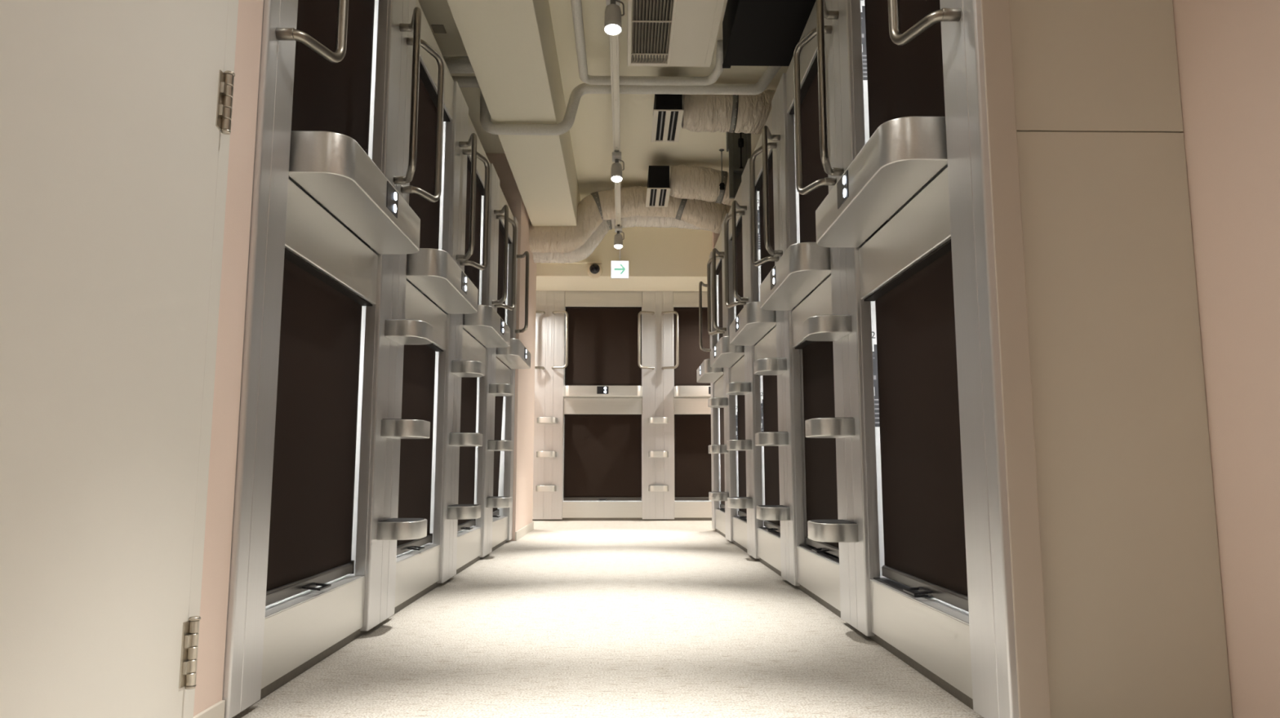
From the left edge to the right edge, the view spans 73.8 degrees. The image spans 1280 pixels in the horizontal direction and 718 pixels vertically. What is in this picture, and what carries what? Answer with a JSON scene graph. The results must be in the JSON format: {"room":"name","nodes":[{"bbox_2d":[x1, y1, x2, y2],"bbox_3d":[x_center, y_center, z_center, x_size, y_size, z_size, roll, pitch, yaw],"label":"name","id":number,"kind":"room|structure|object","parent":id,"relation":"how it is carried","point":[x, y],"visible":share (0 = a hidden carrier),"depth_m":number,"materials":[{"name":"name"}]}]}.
{"room":"capsule hotel","nodes":[
{"label":"capsule hotel","id":0,"kind":"room"},
{"bbox_2d":[193,0,263,716],"bbox_3d":[-0.969,-1.051,-0.181,0.150,3.200,4.612,0,-7,-1],"label":"wall","id":1,"kind":"structure","parent":0,"point":[229,348],"depth_m":1.94,"materials":[{"name":"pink paint"}]},
{"bbox_2d":[0,0,238,717],"bbox_3d":[-0.947,-0.317,1.314,0.113,2.120,1.182,0,-7,-1],"label":"door","id":2,"kind":"structure","parent":1,"relation":"in","point":[116,115],"depth_m":1.46,"materials":[{"name":"white paint"}]},
{"bbox_2d":[266,257,361,591],"bbox_3d":[-0.999,0.207,2.604,0.003,0.926,0.863,0,-7,-1],"label":"blind","id":3,"kind":"object","parent":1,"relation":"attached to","point":[313,495],"depth_m":2.61,"materials":[{"name":"brown fabric"}]},
{"bbox_2d":[291,0,374,155],"bbox_3d":[-0.999,-1.010,2.759,0.003,0.900,0.863,0,-7,-1],"label":"blind","id":4,"kind":"object","parent":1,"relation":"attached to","point":[328,96],"depth_m":2.79,"materials":[{"name":"brown fabric"}]},
{"bbox_2d":[193,540,508,717],"bbox_3d":[-1.278,1.096,4.265,0.608,0.062,5.040,0,-7,-1],"label":"baseboard","id":5,"kind":"structure","parent":1,"relation":"attached to","point":[276,685],"depth_m":2.51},
{"bbox_2d":[261,178,377,689],"bbox_3d":[-1.373,0.218,2.596,0.872,1.318,0.939,0,-7,-1],"label":"capsule","id":6,"kind":"object","parent":5,"relation":"on","point":[316,573],"visible":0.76,"depth_m":2.61,"materials":[{"name":"metal"}]},
{"bbox_2d":[288,0,420,254],"bbox_3d":[-1.294,-1.057,2.759,1.030,1.246,0.939,0,-7,-1],"label":"capsule","id":7,"kind":"object","parent":6,"relation":"on","point":[337,118],"visible":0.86,"depth_m":2.70,"materials":[{"name":"metal"}]},
{"bbox_2d":[288,130,420,254],"bbox_3d":[-0.866,-0.496,2.696,0.165,0.116,0.875,0,-7,-1],"label":"shelf","id":8,"kind":"object","parent":7,"relation":"attached to","point":[333,168],"depth_m":2.46,"materials":[{"name":"metal"}]},
{"bbox_2d":[394,280,447,608],"bbox_3d":[-1.395,0.372,3.811,0.872,1.318,0.939,0,-7,-1],"label":"capsule","id":9,"kind":"object","parent":5,"relation":"on","point":[420,470],"visible":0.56,"depth_m":3.96,"materials":[{"name":"metal"}]},
{"bbox_2d":[345,0,478,314],"bbox_3d":[-1.317,-0.903,3.974,1.030,1.246,0.939,0,-7,-1],"label":"capsule","id":10,"kind":"object","parent":9,"relation":"on","point":[431,270],"visible":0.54,"depth_m":4.04,"materials":[{"name":"metal"}]},
{"bbox_2d":[406,248,478,314],"bbox_3d":[-0.889,-0.341,3.911,0.165,0.116,0.875,0,-7,-1],"label":"shelf","id":11,"kind":"object","parent":10,"relation":"attached to","point":[433,272],"depth_m":3.66,"materials":[{"name":"metal"}]},
{"bbox_2d":[456,328,485,569],"bbox_3d":[-1.418,0.527,5.026,0.872,1.318,0.939,0,-7,-1],"label":"capsule","id":12,"kind":"object","parent":5,"relation":"on","point":[473,388],"visible":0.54,"depth_m":5.21,"materials":[{"name":"metal"}]},
{"bbox_2d":[422,115,510,347],"bbox_3d":[-1.339,-0.748,5.189,1.030,1.246,0.939,0,-7,-1],"label":"capsule","id":13,"kind":"object","parent":12,"relation":"on","point":[486,326],"visible":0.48,"depth_m":5.25,"materials":[{"name":"metal"}]},
{"bbox_2d":[462,305,510,347],"bbox_3d":[-0.912,-0.187,5.126,0.165,0.116,0.875,0,-7,-1],"label":"shelf","id":14,"kind":"object","parent":13,"relation":"attached to","point":[486,326],"depth_m":4.88,"materials":[{"name":"metal"}]},
{"bbox_2d":[492,358,511,547],"bbox_3d":[-1.447,0.681,6.241,0.860,1.318,0.939,0,-7,-1],"label":"capsule","id":15,"kind":"object","parent":5,"relation":"on","point":[502,404],"visible":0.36,"depth_m":6.55,"materials":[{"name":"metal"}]},
{"bbox_2d":[466,186,530,368],"bbox_3d":[-1.362,-0.594,6.404,1.030,1.246,0.939,0,-7,-1],"label":"capsule","id":16,"kind":"object","parent":15,"relation":"on","point":[516,356],"visible":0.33,"depth_m":6.51,"materials":[{"name":"metal"}]},
{"bbox_2d":[496,338,530,368],"bbox_3d":[-0.935,-0.032,6.341,0.165,0.116,0.875,0,-7,-1],"label":"shelf","id":17,"kind":"object","parent":16,"relation":"attached to","point":[516,356],"depth_m":6.10,"materials":[{"name":"metal"}]},
{"bbox_2d":[396,344,435,546],"bbox_3d":[-1.021,0.361,3.814,0.003,0.926,0.853,0,-7,-1],"label":"blind","id":18,"kind":"object","parent":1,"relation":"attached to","point":[419,361],"depth_m":3.92,"materials":[{"name":"brown fabric"}]},
{"bbox_2d":[408,76,439,248],"bbox_3d":[-1.021,-0.856,3.969,0.003,0.900,0.853,0,-7,-1],"label":"blind","id":19,"kind":"object","parent":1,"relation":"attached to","point":[424,178],"depth_m":4.09,"materials":[{"name":"brown fabric"}]},
{"bbox_2d":[457,377,477,524],"bbox_3d":[-1.044,0.516,5.032,0.003,0.926,0.859,0,-7,-1],"label":"blind","id":20,"kind":"object","parent":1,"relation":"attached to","point":[468,384],"depth_m":5.19,"materials":[{"name":"brown fabric"}]},
{"bbox_2d":[464,168,481,305],"bbox_3d":[-1.044,-0.701,5.186,0.003,0.900,0.857,0,-7,-1],"label":"blind","id":21,"kind":"object","parent":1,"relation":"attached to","point":[472,273],"depth_m":5.44,"materials":[{"name":"brown fabric"}]},
{"bbox_2d":[493,396,503,511],"bbox_3d":[-1.081,0.670,6.242,0.029,0.926,0.849,0,-7,-1],"label":"blind","id":22,"kind":"object","parent":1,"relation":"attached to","point":[499,400],"depth_m":6.47,"materials":[{"name":"brown fabric"}]},
{"bbox_2d":[497,228,505,322],"bbox_3d":[-1.067,-0.547,6.401,0.003,0.900,0.857,0,-7,-1],"label":"blind","id":23,"kind":"object","parent":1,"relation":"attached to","point":[500,311],"depth_m":6.55,"materials":[{"name":"brown fabric"}]},
{"bbox_2d":[485,153,536,541],"bbox_3d":[-1.521,-0.062,7.599,1.038,3.200,1.285,0,-7,-1],"label":"wall","id":24,"kind":"structure","parent":0,"point":[524,407],"depth_m":7.21,"materials":[{"name":"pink paint"}]},
{"bbox_2d":[515,522,533,541],"bbox_3d":[-0.999,1.492,7.416,0.012,0.070,1.295,0,-7,-1],"label":"baseboard","id":25,"kind":"structure","parent":24,"relation":"attached to","point":[526,530],"depth_m":7.30,"materials":[{"name":"beige"}]},
{"bbox_2d":[417,0,788,199],"bbox_3d":[-0.058,-2.259,3.402,4.600,0.100,11.380,0,-7,-1],"label":"ceiling","id":26,"kind":"structure","parent":0,"point":[591,134],"depth_m":6.22,"materials":[{"name":"paint"}]},
{"bbox_2d":[443,56,474,73],"bbox_3d":[-1.243,-1.859,5.234,0.600,0.210,0.102,0,-7,-1],"label":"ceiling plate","id":27,"kind":"object","parent":26,"relation":"attached to","point":[455,64],"visible":0.12,"depth_m":5.19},
{"bbox_2d":[446,0,581,226],"bbox_3d":[-0.691,-1.993,3.316,0.404,0.450,11.300,0,-7,-1],"label":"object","id":28,"kind":"structure","parent":26,"relation":"attached to","point":[509,45],"depth_m":5.02,"materials":[{"name":"paint"}]},
{"bbox_2d":[608,34,621,226],"bbox_3d":[-0.114,-2.044,3.308,0.052,0.350,9.850,0,-7,-1],"label":"track","id":29,"kind":"object","parent":26,"relation":"hanging from","point":[614,39],"visible":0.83,"depth_m":5.39,"materials":[{"name":"beige"}]},
{"bbox_2d":[604,0,624,35],"bbox_3d":[-0.123,-1.665,4.101,0.099,0.205,0.130,0,-7,-1],"label":"track spotlight","id":30,"kind":"object","parent":29,"relation":"attached to","point":[612,22],"visible":1,"depth_m":4.07,"materials":[{"name":"grey"}]},
{"bbox_2d":[610,151,624,182],"bbox_3d":[-0.163,-1.394,6.234,0.099,0.204,0.130,0,-7,-1],"label":"track spotlight","id":31,"kind":"object","parent":29,"relation":"attached to","point":[616,167],"visible":1,"depth_m":6.20,"materials":[{"name":"grey"}]},
{"bbox_2d":[613,226,624,248],"bbox_3d":[-0.199,-1.153,8.128,0.099,0.204,0.130,0,-7,-1],"label":"track spotlight","id":32,"kind":"object","parent":29,"relation":"attached to","point":[618,239],"visible":1,"depth_m":8.09,"materials":[{"name":"grey"}]},
{"bbox_2d":[451,66,781,135],"bbox_3d":[-0.228,-1.681,5.428,2.298,0.524,0.141,0,-7,1],"label":"drain pipe","id":33,"kind":"object","parent":26,"relation":"hanging from","point":[582,89],"visible":0.73,"depth_m":5.41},
{"bbox_2d":[610,232,628,279],"bbox_3d":[-0.206,-1.173,8.782,0.184,0.702,0.048,0,-7,-1],"label":"exit sign","id":34,"kind":"object","parent":26,"relation":"hanging from","point":[619,268],"visible":0.92,"depth_m":8.73,"materials":[{"name":"white plastic"}]},
{"bbox_2d":[528,186,731,253],"bbox_3d":[-0.074,-1.286,7.873,2.541,0.628,0.319,0,-7,-1],"label":"duct","id":35,"kind":"object","parent":26,"relation":"hanging from","point":[595,207],"visible":0.62,"depth_m":7.77,"materials":[{"name":"grey"}]},
{"bbox_2d":[533,204,731,263],"bbox_3d":[-0.097,-1.236,8.190,2.504,0.646,0.289,0,-7,-1],"label":"duct","id":36,"kind":"object","parent":26,"relation":"hanging from","point":[587,249],"visible":0.3,"depth_m":8.10,"materials":[{"name":"grey"}]},
{"bbox_2d":[570,0,724,85],"bbox_3d":[0.136,-2.277,1.581,0.885,0.161,7.658,0,-7,-1],"label":"supply pipe","id":37,"kind":"object","parent":26,"relation":"hanging from","point":[576,7],"visible":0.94,"depth_m":5.28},
{"bbox_2d":[645,165,671,207],"bbox_3d":[0.153,-1.544,7.363,0.196,0.320,0.510,0,-7,-1],"label":"ceiling vent","id":38,"kind":"object","parent":26,"relation":"in","point":[658,192],"visible":1,"depth_m":7.11,"materials":[{"name":"black"}]},
{"bbox_2d":[651,93,684,142],"bbox_3d":[0.182,-1.739,5.828,0.196,0.320,0.545,0,-7,-1],"label":"ceiling vent","id":39,"kind":"object","parent":26,"relation":"in","point":[668,111],"visible":0.95,"depth_m":5.67,"materials":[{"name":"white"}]},
{"bbox_2d":[626,0,724,66],"bbox_3d":[0.182,-1.953,4.050,0.479,0.343,1.735,0,-7,-1],"label":"air conditioner","id":40,"kind":"object","parent":26,"relation":"attached to","point":[684,31],"visible":1,"depth_m":4.51,"materials":[{"name":"beige plastic"}]},
{"bbox_2d":[669,164,734,205],"bbox_3d":[0.695,-1.484,7.371,0.881,0.375,0.313,0,-7,-1],"label":"duct","id":41,"kind":"object","parent":26,"relation":"hanging from","point":[686,182],"visible":0.66,"depth_m":7.25,"materials":[{"name":"grey"}]},
{"bbox_2d":[681,88,775,133],"bbox_3d":[0.749,-1.689,5.835,0.930,0.345,0.313,0,-7,-1],"label":"duct","id":42,"kind":"object","parent":26,"relation":"hanging from","point":[737,113],"visible":0.48,"depth_m":5.71,"materials":[{"name":"grey"}]},
{"bbox_2d":[726,131,751,198],"bbox_3d":[0.761,-1.517,6.534,0.185,0.578,0.090,0,-7,-1],"label":"channel","id":43,"kind":"object","parent":26,"relation":"hanging from","point":[738,144],"visible":0.56,"depth_m":6.54,"materials":[{"name":"black"}]},
{"bbox_2d":[722,0,815,68],"bbox_3d":[0.803,-2.016,3.846,0.582,0.270,2.490,0,-7,-1],"label":"duct plenum","id":44,"kind":"object","parent":26,"relation":"attached to","point":[756,33],"visible":0.65,"depth_m":4.65,"materials":[{"name":"black"}]},
{"bbox_2d":[232,520,983,717],"bbox_3d":[-0.067,1.076,3.466,4.600,0.100,12.350,0,-7,-1],"label":"floor","id":45,"kind":"structure","parent":0,"point":[563,619],"depth_m":2.76,"materials":[{"name":"carpet"}]},
{"bbox_2d":[222,0,348,717],"bbox_3d":[-0.882,-0.457,2.187,0.156,2.582,0.226,0,-7,-1],"label":"frame","id":46,"kind":"structure","parent":45,"relation":"on","point":[246,615],"depth_m":2.08,"materials":[{"name":"metal"}]},
{"bbox_2d":[360,0,444,631],"bbox_3d":[-0.891,-0.317,3.290,0.178,2.582,0.452,0,-7,-1],"label":"frame","id":47,"kind":"structure","parent":45,"relation":"on","point":[393,331],"depth_m":3.19,"materials":[{"name":"metal"}]},
{"bbox_2d":[436,80,489,583],"bbox_3d":[-0.914,-0.162,4.505,0.178,2.582,0.452,0,-7,-1],"label":"frame","id":48,"kind":"structure","parent":45,"relation":"on","point":[456,368],"depth_m":4.42,"materials":[{"name":"metal"}]},
{"bbox_2d":[479,163,516,557],"bbox_3d":[-0.937,-0.007,5.720,0.178,2.582,0.452,0,-7,-1],"label":"frame","id":49,"kind":"structure","parent":45,"relation":"on","point":[492,389],"depth_m":5.62,"materials":[{"name":"metal"}]},
{"bbox_2d":[506,217,528,541],"bbox_3d":[-0.969,0.133,6.823,0.156,2.582,0.226,0,-7,-1],"label":"frame","id":50,"kind":"structure","parent":45,"relation":"on","point":[513,331],"depth_m":6.79,"materials":[{"name":"metal"}]},
{"bbox_2d":[532,290,568,519],"bbox_3d":[-1.022,0.462,9.411,0.452,2.582,0.178,0,-7,-1],"label":"frame","id":51,"kind":"structure","parent":45,"relation":"on","point":[548,464],"depth_m":9.46,"materials":[{"name":"metal"}]},
{"bbox_2d":[532,518,711,520],"bbox_3d":[-0.183,1.795,9.695,4.580,0.045,0.708,0,-7,-1],"label":"baseboard","id":52,"kind":"structure","parent":45,"relation":"on","point":[563,519],"depth_m":9.35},
{"bbox_2d":[562,397,642,518],"bbox_3d":[-0.419,1.138,9.833,0.939,1.318,0.872,0,-7,-1],"label":"capsule","id":53,"kind":"object","parent":52,"relation":"on","point":[602,471],"visible":1,"depth_m":9.46,"materials":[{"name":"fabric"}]},
{"bbox_2d":[563,415,641,497],"bbox_3d":[-0.412,1.080,9.463,0.863,0.926,0.003,0,-7,-1],"label":"blind","id":54,"kind":"object","parent":53,"relation":"hanging from","point":[602,454],"depth_m":9.46,"materials":[{"name":"brown fabric"}]},
{"bbox_2d":[563,290,642,397],"bbox_3d":[-0.418,-0.147,9.917,0.939,1.246,1.030,0,-7,-1],"label":"capsule","id":55,"kind":"object","parent":53,"relation":"on","point":[602,326],"visible":0.96,"depth_m":9.62,"materials":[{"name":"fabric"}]},
{"bbox_2d":[563,386,642,397],"bbox_3d":[-0.410,0.359,9.421,0.875,0.116,0.165,0,-7,-1],"label":"shelf","id":56,"kind":"object","parent":55,"relation":"attached to","point":[568,391],"depth_m":9.34,"materials":[{"name":"metal"}]},
{"bbox_2d":[673,398,711,518],"bbox_3d":[0.806,1.141,9.855,0.939,1.318,0.872,0,-7,-1],"label":"capsule","id":57,"kind":"object","parent":52,"relation":"on","point":[692,416],"visible":0.43,"depth_m":9.48,"materials":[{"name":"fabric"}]},
{"bbox_2d":[673,291,711,397],"bbox_3d":[0.807,-0.144,9.939,0.939,1.246,1.030,0,-7,-1],"label":"capsule","id":58,"kind":"object","parent":57,"relation":"on","point":[686,304],"visible":0.41,"depth_m":9.64,"materials":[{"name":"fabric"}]},
{"bbox_2d":[673,386,711,397],"bbox_3d":[0.815,0.362,9.444,0.875,0.116,0.165,0,-7,-1],"label":"shelf","id":59,"kind":"object","parent":58,"relation":"attached to","point":[678,391],"depth_m":9.36,"materials":[{"name":"metal"}]},
{"bbox_2d":[674,415,711,498],"bbox_3d":[0.813,1.083,9.486,0.863,0.926,0.003,0,-7,-1],"label":"blind","id":60,"kind":"object","parent":57,"relation":"hanging from","point":[692,433],"depth_m":9.48,"materials":[{"name":"brown fabric"}]},
{"bbox_2d":[637,291,679,519],"bbox_3d":[0.202,0.465,9.433,0.452,2.582,0.178,0,-7,-1],"label":"frame","id":61,"kind":"structure","parent":45,"relation":"on","point":[658,419],"depth_m":9.47,"materials":[{"name":"metal"}]},
{"bbox_2d":[698,251,716,530],"bbox_3d":[0.625,0.275,7.944,0.156,2.582,0.226,0,-7,-1],"label":"frame","id":62,"kind":"structure","parent":45,"relation":"on","point":[701,283],"depth_m":7.91,"materials":[{"name":"metal"}]},
{"bbox_2d":[706,213,733,542],"bbox_3d":[0.635,0.135,6.841,0.178,2.582,0.452,0,-7,-1],"label":"frame","id":63,"kind":"structure","parent":45,"relation":"on","point":[724,402],"depth_m":6.73,"materials":[{"name":"metal"}]},
{"bbox_2d":[724,158,759,559],"bbox_3d":[0.658,-0.019,5.626,0.178,2.582,0.452,0,-7,-1],"label":"frame","id":64,"kind":"structure","parent":45,"relation":"on","point":[747,388],"depth_m":5.52,"materials":[{"name":"metal"}]},
{"bbox_2d":[749,72,799,586],"bbox_3d":[0.680,-0.174,4.411,0.178,2.582,0.452,0,-7,-1],"label":"frame","id":65,"kind":"structure","parent":45,"relation":"on","point":[781,366],"depth_m":4.32,"materials":[{"name":"metal"}]},
{"bbox_2d":[792,0,875,636],"bbox_3d":[0.703,-0.329,3.196,0.178,2.582,0.452,0,-7,-1],"label":"frame","id":66,"kind":"structure","parent":45,"relation":"on","point":[833,30],"depth_m":3.09,"materials":[{"name":"metal"}]},
{"bbox_2d":[888,0,1019,717],"bbox_3d":[0.735,-0.471,2.078,0.156,2.582,0.256,0,-7,-1],"label":"frame","id":67,"kind":"structure","parent":45,"relation":"on","point":[986,521],"depth_m":1.97,"materials":[{"name":"metal"}]},
{"bbox_2d":[536,277,706,291],"bbox_3d":[-0.170,-0.842,9.296,4.600,0.065,0.675,0,-7,-1],"label":"ceiling","id":68,"kind":"structure","parent":0,"point":[570,284],"depth_m":9.27,"materials":[{"name":"paint"}]},
{"bbox_2d":[536,226,712,278],"bbox_3d":[-0.163,-1.177,8.959,4.600,0.645,0.080,0,-7,-1],"label":"wall","id":69,"kind":"structure","parent":0,"point":[651,252],"depth_m":8.91,"materials":[{"name":"paint"}]},
{"bbox_2d":[586,262,602,278],"bbox_3d":[-0.469,-0.924,8.839,0.156,0.164,0.119,0,-7,-1],"label":"dome camera","id":70,"kind":"object","parent":69,"relation":"attached to","point":[594,270],"visible":1,"depth_m":8.83,"materials":[{"name":"beige"}]},
{"bbox_2d":[712,231,723,382],"bbox_3d":[1.230,0.009,8.161,1.040,3.200,0.095,0,-7,-1],"label":"wall","id":71,"kind":"structure","parent":0,"point":[715,236],"depth_m":8.26,"materials":[{"name":"pink paint"}]},
{"bbox_2d":[718,266,723,339],"bbox_3d":[0.742,-0.404,7.527,0.003,0.900,0.859,0,-7,-1],"label":"blind","id":72,"kind":"object","parent":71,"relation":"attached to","point":[720,268],"depth_m":7.83,"materials":[{"name":"brown fabric"}]},
{"bbox_2d":[720,408,724,505],"bbox_3d":[0.742,0.814,7.372,0.003,0.926,0.859,0,-7,-1],"label":"blind","id":73,"kind":"object","parent":71,"relation":"attached to","point":[722,410],"depth_m":7.67,"materials":[{"name":"brown fabric"}]},
{"bbox_2d":[735,226,743,316],"bbox_3d":[0.765,-0.558,6.312,0.003,0.900,0.859,0,-7,-1],"label":"blind","id":74,"kind":"object","parent":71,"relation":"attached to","point":[739,230],"depth_m":6.50,"materials":[{"name":"brown fabric"}]},
{"bbox_2d":[737,395,746,513],"bbox_3d":[0.765,0.659,6.157,0.003,0.926,0.859,0,-7,-1],"label":"blind","id":75,"kind":"object","parent":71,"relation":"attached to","point":[741,455],"depth_m":6.39,"materials":[{"name":"brown fabric"}]},
{"bbox_2d":[759,163,774,284],"bbox_3d":[0.788,-0.713,5.096,0.003,0.900,0.857,0,-7,-1],"label":"blind","id":76,"kind":"object","parent":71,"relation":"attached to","point":[766,268],"depth_m":5.22,"materials":[{"name":"brown fabric"}]},
{"bbox_2d":[762,375,780,526],"bbox_3d":[0.788,0.504,4.941,0.003,0.926,0.857,0,-7,-1],"label":"blind","id":77,"kind":"object","parent":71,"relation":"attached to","point":[769,382],"depth_m":5.11,"materials":[{"name":"brown fabric"}]},
{"bbox_2d":[799,71,828,242],"bbox_3d":[0.810,-0.867,3.882,0.003,0.900,0.859,0,-7,-1],"label":"blind","id":78,"kind":"object","parent":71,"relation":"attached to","point":[813,170],"depth_m":4.03,"materials":[{"name":"brown fabric"}]},
{"bbox_2d":[802,341,839,548],"bbox_3d":[0.810,0.350,3.730,0.003,0.926,0.865,0,-7,-1],"label":"blind","id":79,"kind":"object","parent":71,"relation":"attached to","point":[820,464],"depth_m":3.84,"materials":[{"name":"brown fabric"}]},
{"bbox_2d":[715,529,973,710],"bbox_3d":[1.078,1.187,4.915,0.658,0.045,6.030,0,-7,-1],"label":"baseboard","id":80,"kind":"structure","parent":71,"relation":"attached to","point":[965,700],"depth_m":2.58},
{"bbox_2d":[714,375,725,534],"bbox_3d":[1.116,0.826,7.379,0.872,1.318,0.939,0,-7,-1],"label":"capsule","id":81,"kind":"object","parent":80,"relation":"on","point":[718,385],"visible":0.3,"depth_m":7.72,"materials":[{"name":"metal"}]},
{"bbox_2d":[696,231,744,383],"bbox_3d":[1.037,-0.449,7.540,1.030,1.246,0.939,0,-7,-1],"label":"capsule","id":82,"kind":"object","parent":81,"relation":"on","point":[706,374],"visible":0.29,"depth_m":7.68,"materials":[{"name":"metal"}]},
{"bbox_2d":[696,359,723,383],"bbox_3d":[0.610,0.110,7.461,0.165,0.116,0.875,0,-7,-1],"label":"shelf","id":83,"kind":"object","parent":82,"relation":"attached to","point":[706,374],"depth_m":7.25,"materials":[{"name":"metal"}]},
{"bbox_2d":[730,355,746,549],"bbox_3d":[1.139,0.672,6.164,0.872,1.318,0.939,0,-7,-1],"label":"capsule","id":84,"kind":"object","parent":80,"relation":"on","point":[737,371],"visible":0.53,"depth_m":6.43,"materials":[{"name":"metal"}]},
{"bbox_2d":[735,395,738,512],"bbox_3d":[0.825,0.730,6.611,0.162,0.900,0.001,0,-7,-1],"label":"poster","id":85,"kind":"object","parent":84,"relation":"attached to","point":[736,413],"depth_m":6.60,"materials":[{"name":"white paper"}]},
{"bbox_2d":[710,182,771,368],"bbox_3d":[1.060,-0.604,6.325,1.030,1.246,0.939,0,-7,-1],"label":"capsule","id":86,"kind":"object","parent":84,"relation":"on","point":[723,354],"visible":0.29,"depth_m":6.41,"materials":[{"name":"metal"}]},
{"bbox_2d":[710,336,744,368],"bbox_3d":[0.632,-0.044,6.246,0.165,0.116,0.875,0,-7,-1],"label":"shelf","id":87,"kind":"object","parent":86,"relation":"attached to","point":[723,355],"depth_m":6.00,"materials":[{"name":"metal"}]},
{"bbox_2d":[754,326,781,572],"bbox_3d":[1.162,0.517,4.949,0.872,1.318,0.939,0,-7,-1],"label":"capsule","id":88,"kind":"object","parent":80,"relation":"on","point":[766,386],"visible":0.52,"depth_m":5.11,"materials":[{"name":"metal"}]},
{"bbox_2d":[760,379,764,522],"bbox_3d":[0.848,0.575,5.396,0.162,0.900,0.001,0,-7,-1],"label":"poster","id":89,"kind":"object","parent":88,"relation":"attached to","point":[762,448],"depth_m":5.38,"materials":[{"name":"white paper"}]},
{"bbox_2d":[729,109,813,345],"bbox_3d":[1.083,-0.758,5.110,1.030,1.246,0.939,0,-7,-1],"label":"capsule","id":90,"kind":"object","parent":88,"relation":"on","point":[753,322],"visible":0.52,"depth_m":5.14,"materials":[{"name":"metal"}]},
{"bbox_2d":[729,301,776,345],"bbox_3d":[0.655,-0.199,5.031,0.165,0.116,0.875,0,-7,-1],"label":"shelf","id":91,"kind":"object","parent":90,"relation":"attached to","point":[753,322],"depth_m":4.78,"materials":[{"name":"metal"}]},
{"bbox_2d":[756,191,760,301],"bbox_3d":[0.848,-0.685,5.556,0.162,0.900,0.001,0,-7,-1],"label":"poster","id":92,"kind":"object","parent":90,"relation":"attached to","point":[758,254],"depth_m":5.55,"materials":[{"name":"white paper"}]},
{"bbox_2d":[791,275,840,611],"bbox_3d":[1.184,0.363,3.734,0.872,1.318,0.939,0,-7,-1],"label":"capsule","id":93,"kind":"object","parent":80,"relation":"on","point":[813,379],"visible":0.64,"depth_m":3.87,"materials":[{"name":"metal"}]},
{"bbox_2d":[760,2,889,311],"bbox_3d":[1.106,-0.913,3.895,1.030,1.246,0.939,0,-7,-1],"label":"capsule","id":94,"kind":"object","parent":93,"relation":"on","point":[805,265],"visible":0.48,"depth_m":3.96,"materials":[{"name":"metal"}]},
{"bbox_2d":[760,242,831,311],"bbox_3d":[0.678,-0.353,3.816,0.165,0.116,0.875,0,-7,-1],"label":"shelf","id":95,"kind":"object","parent":94,"relation":"attached to","point":[802,266],"depth_m":3.57,"materials":[{"name":"metal"}]},
{"bbox_2d":[858,167,973,699],"bbox_3d":[1.207,0.208,2.519,0.872,1.318,0.939,0,-7,-1],"label":"capsule","id":96,"kind":"object","parent":80,"relation":"on","point":[917,560],"visible":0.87,"depth_m":2.53,"materials":[{"name":"metal"}]},
{"bbox_2d":[871,308,884,568],"bbox_3d":[0.894,0.266,2.966,0.162,0.900,0.001,0,-7,-1],"label":"poster","id":97,"kind":"object","parent":96,"relation":"attached to","point":[873,310],"depth_m":2.96,"materials":[{"name":"white paper"}]},
{"bbox_2d":[815,0,947,247],"bbox_3d":[1.128,-1.067,2.680,1.030,1.246,0.939,0,-7,-1],"label":"capsule","id":98,"kind":"object","parent":96,"relation":"on","point":[900,110],"visible":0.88,"depth_m":2.59,"materials":[{"name":"metal"}]},
{"bbox_2d":[860,0,869,143],"bbox_3d":[0.894,-0.994,3.126,0.162,0.900,0.001,0,-7,-1],"label":"poster","id":99,"kind":"object","parent":98,"relation":"attached to","point":[862,2],"depth_m":3.13,"materials":[{"name":"white paper"}]},
{"bbox_2d":[815,115,947,247],"bbox_3d":[0.701,-0.508,2.601,0.165,0.116,0.875,0,-7,-1],"label":"shelf","id":100,"kind":"object","parent":98,"relation":"attached to","point":[903,154],"depth_m":2.36,"materials":[{"name":"metal"}]},
{"bbox_2d":[864,0,945,137],"bbox_3d":[0.833,-1.022,2.666,0.003,0.900,0.857,0,-7,-1],"label":"blind","id":101,"kind":"object","parent":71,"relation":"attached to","point":[907,80],"depth_m":2.70,"materials":[{"name":"brown fabric"}]},
{"bbox_2d":[875,249,968,596],"bbox_3d":[0.833,0.196,2.511,0.003,0.926,0.857,0,-7,-1],"label":"blind","id":102,"kind":"object","parent":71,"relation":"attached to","point":[922,491],"depth_m":2.52,"materials":[{"name":"brown fabric"}]},
{"bbox_2d":[1172,0,1279,717],"bbox_3d":[1.373,-1.051,-0.177,0.107,3.200,4.532,0,-7,-1],"label":"wall","id":103,"kind":"structure","parent":0,"point":[1228,51],"depth_m":1.81,"materials":[{"name":"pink paint"}]},
{"bbox_2d":[1008,0,1183,132],"bbox_3d":[1.075,-1.434,2.131,0.402,1.816,0.035,0,-7,-1],"label":"wall panel","id":104,"kind":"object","parent":103,"relation":"in","point":[1079,65],"depth_m":2.02,"materials":[{"name":"beige"}]},
{"bbox_2d":[1017,131,1232,717],"bbox_3d":[1.075,0.139,1.931,0.402,1.350,0.035,0,-7,-1],"label":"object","id":105,"kind":"structure","parent":103,"relation":"in","point":[1135,617],"depth_m":1.91,"materials":[{"name":"beige"}]},
{"bbox_3d":[1.099,-0.762,2.096,0.568,3.200,0.055,0,-7,-1],"label":"wall","id":106,"kind":"structure","parent":0,"visible":0},
{"bbox_2d":[980,0,1050,717],"bbox_3d":[0.831,-0.771,2.026,0.068,3.200,0.077,0,-7,-1],"label":"trim","id":107,"kind":"structure","parent":106,"relation":"attached to","point":[1029,623],"depth_m":1.89,"materials":[{"name":"beige"}]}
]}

